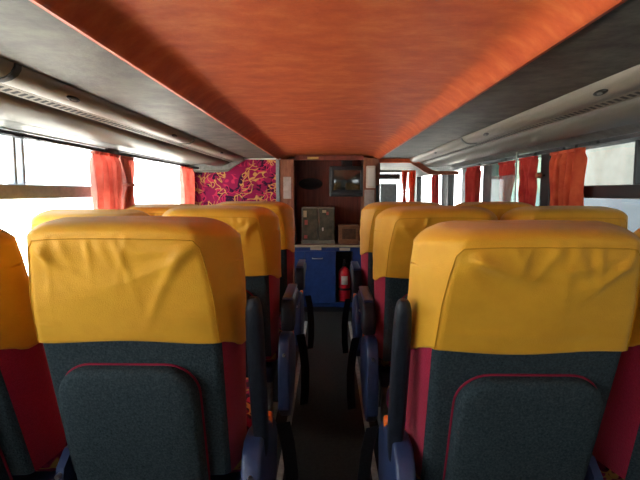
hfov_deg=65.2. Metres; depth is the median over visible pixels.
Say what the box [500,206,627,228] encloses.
seat
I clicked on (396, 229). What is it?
seat
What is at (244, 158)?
trim
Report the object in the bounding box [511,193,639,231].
wall
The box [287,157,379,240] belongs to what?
wall
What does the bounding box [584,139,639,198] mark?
window
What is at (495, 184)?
window
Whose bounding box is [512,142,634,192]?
plaster
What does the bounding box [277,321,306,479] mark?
trim
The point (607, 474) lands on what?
seat cushion
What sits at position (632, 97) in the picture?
vent
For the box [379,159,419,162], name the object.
trim
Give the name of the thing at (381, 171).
wall
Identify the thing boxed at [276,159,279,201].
trim
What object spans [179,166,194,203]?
curtain
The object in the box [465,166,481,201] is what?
curtain
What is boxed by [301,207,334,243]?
cabinet
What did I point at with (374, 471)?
trim
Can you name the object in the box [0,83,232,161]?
vent
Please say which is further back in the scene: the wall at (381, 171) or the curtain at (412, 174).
the wall at (381, 171)
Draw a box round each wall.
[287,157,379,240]
[380,170,414,172]
[414,165,490,205]
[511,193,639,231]
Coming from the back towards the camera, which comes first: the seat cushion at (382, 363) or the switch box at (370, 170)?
the switch box at (370, 170)
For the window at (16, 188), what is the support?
in the wall
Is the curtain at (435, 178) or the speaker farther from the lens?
the curtain at (435, 178)
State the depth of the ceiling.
1.22 m
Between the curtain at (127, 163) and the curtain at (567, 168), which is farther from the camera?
the curtain at (127, 163)
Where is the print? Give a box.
[342,229,355,238]
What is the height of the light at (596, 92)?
0.013 m
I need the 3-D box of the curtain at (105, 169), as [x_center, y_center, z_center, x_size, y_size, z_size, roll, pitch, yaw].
[-1.092,-0.136,2.576,0.063,0.619,0.285,0,5,1]
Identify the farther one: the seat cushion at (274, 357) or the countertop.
the countertop
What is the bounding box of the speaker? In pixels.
[299,178,321,189]
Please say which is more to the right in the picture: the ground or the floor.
the floor
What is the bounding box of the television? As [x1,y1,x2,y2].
[329,160,362,196]
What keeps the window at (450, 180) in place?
in the wall at (487, 168)
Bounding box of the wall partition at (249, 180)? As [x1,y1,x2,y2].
[194,160,275,204]
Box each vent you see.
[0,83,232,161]
[420,89,639,162]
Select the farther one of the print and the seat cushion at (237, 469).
the print
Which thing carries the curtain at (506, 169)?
hanging from the track at (632, 135)
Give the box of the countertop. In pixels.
[295,241,359,246]
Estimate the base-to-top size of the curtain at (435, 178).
0.621 m
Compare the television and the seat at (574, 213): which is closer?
the seat at (574, 213)
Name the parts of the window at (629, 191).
frame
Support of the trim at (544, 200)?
attached to the wall at (487, 168)
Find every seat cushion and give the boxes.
[37,441,67,471]
[230,378,251,472]
[266,316,281,361]
[378,356,390,366]
[387,386,420,478]
[592,452,624,479]
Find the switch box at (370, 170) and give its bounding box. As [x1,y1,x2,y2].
[366,166,375,187]
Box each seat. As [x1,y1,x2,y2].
[0,228,67,479]
[27,216,297,479]
[30,209,149,228]
[126,204,196,215]
[162,205,308,419]
[216,201,313,350]
[342,202,441,355]
[347,206,497,425]
[357,220,639,479]
[455,202,532,219]
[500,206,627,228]
[592,228,639,479]
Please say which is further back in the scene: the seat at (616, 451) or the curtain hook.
the curtain hook
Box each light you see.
[66,96,79,101]
[593,89,607,95]
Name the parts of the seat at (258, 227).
panel, seat frame, armrest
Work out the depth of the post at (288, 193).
4.48 m
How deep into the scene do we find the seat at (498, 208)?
2.68 m
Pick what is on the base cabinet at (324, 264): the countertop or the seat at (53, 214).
the countertop
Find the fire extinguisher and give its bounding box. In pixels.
[338,259,351,300]
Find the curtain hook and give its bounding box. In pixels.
[535,172,544,177]
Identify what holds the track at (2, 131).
attached to the duct at (31, 101)
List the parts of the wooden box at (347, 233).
lid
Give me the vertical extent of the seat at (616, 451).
1.047 m
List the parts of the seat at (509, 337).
armrest, panel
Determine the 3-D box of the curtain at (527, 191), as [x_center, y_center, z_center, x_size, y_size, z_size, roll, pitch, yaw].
[1.182,-0.322,2.855,0.050,0.297,0.232,0,6,5]
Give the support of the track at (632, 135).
attached to the duct at (609, 107)
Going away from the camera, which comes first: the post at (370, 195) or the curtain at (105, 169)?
the curtain at (105, 169)
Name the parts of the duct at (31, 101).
plate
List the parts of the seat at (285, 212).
panel, armrest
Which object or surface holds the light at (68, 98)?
attached to the duct at (31, 101)
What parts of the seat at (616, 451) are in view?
panel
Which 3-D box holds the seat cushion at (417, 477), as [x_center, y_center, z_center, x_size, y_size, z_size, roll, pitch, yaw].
[0.453,0.566,1.539,0.450,0.120,0.460,0,5,1]
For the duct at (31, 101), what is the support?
attached to the ceiling
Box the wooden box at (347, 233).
[338,224,358,243]
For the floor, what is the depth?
2.46 m
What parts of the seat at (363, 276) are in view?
armrest, panel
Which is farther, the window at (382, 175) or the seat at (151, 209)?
the window at (382, 175)
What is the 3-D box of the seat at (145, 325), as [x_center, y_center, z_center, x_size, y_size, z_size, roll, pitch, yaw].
[-0.364,0.443,1.421,0.588,1.047,0.748,0,5,3]
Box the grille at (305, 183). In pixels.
[302,180,318,187]
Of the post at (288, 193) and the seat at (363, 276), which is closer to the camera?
the seat at (363, 276)
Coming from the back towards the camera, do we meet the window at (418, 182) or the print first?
the window at (418, 182)
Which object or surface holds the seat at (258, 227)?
on the floor
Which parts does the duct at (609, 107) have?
panel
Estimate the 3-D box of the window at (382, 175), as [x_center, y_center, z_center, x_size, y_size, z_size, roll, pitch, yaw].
[0.142,-0.530,6.987,2.260,0.820,0.064,0,5,1]
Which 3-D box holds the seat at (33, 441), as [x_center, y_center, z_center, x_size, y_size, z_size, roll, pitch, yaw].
[-0.918,0.451,1.406,0.494,1.033,0.786,0,5,1]
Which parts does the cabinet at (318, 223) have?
door, rail, door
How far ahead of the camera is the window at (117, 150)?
3.37 m
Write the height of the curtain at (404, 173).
0.785 m
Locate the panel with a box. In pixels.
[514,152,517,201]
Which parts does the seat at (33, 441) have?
panel, seat frame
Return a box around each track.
[0,129,198,168]
[452,132,639,169]
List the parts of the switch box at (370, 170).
plate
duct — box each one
[0,57,244,171]
[410,64,639,174]
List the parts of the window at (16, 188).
frame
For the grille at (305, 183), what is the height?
0.084 m
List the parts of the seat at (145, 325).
panel, seat frame, armrest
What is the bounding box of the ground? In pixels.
[16,238,28,275]
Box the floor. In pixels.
[273,312,380,479]
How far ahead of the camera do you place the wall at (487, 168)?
4.46 m
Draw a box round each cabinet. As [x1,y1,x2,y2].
[295,247,360,311]
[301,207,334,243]
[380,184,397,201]
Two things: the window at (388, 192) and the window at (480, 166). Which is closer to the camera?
the window at (480, 166)
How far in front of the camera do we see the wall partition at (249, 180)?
4.49 m
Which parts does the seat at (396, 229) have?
armrest, seat frame, panel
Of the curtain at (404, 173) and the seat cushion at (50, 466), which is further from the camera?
the curtain at (404, 173)
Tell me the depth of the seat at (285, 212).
2.94 m
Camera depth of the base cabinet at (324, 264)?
4.55 m
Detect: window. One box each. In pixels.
[0,127,107,199]
[117,150,189,164]
[380,173,399,178]
[416,173,441,204]
[447,169,462,205]
[480,166,483,201]
[490,156,540,201]
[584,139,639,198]
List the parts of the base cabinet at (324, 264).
panel, label plate, door, label plate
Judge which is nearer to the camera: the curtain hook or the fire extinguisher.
the curtain hook
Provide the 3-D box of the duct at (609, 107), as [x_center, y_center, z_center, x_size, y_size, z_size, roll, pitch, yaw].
[0.978,-0.324,0.998,0.474,0.144,7.280,0,5,1]
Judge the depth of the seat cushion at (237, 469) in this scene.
1.47 m
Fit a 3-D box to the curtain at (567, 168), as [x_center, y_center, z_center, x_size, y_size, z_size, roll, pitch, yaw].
[1.172,-0.120,2.412,0.071,0.618,0.312,0,5,1]
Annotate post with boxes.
[279,159,296,283]
[361,158,378,210]
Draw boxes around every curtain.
[89,151,122,208]
[119,155,134,208]
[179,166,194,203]
[401,171,407,201]
[408,171,415,201]
[431,175,438,203]
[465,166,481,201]
[498,160,515,201]
[518,156,538,205]
[549,147,587,205]
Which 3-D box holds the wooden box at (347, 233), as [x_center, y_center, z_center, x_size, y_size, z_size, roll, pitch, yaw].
[0.265,-0.058,4.682,0.190,0.172,0.191,0,5,1]
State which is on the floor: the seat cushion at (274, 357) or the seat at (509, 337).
the seat at (509, 337)
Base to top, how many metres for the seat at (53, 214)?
1.033 m
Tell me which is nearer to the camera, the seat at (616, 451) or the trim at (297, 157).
the seat at (616, 451)
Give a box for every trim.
[244,158,280,159]
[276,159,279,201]
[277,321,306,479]
[295,155,362,159]
[348,321,378,479]
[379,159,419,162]
[539,153,550,205]
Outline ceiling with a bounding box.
[0,0,639,169]
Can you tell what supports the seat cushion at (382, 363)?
on the seat at (396, 229)

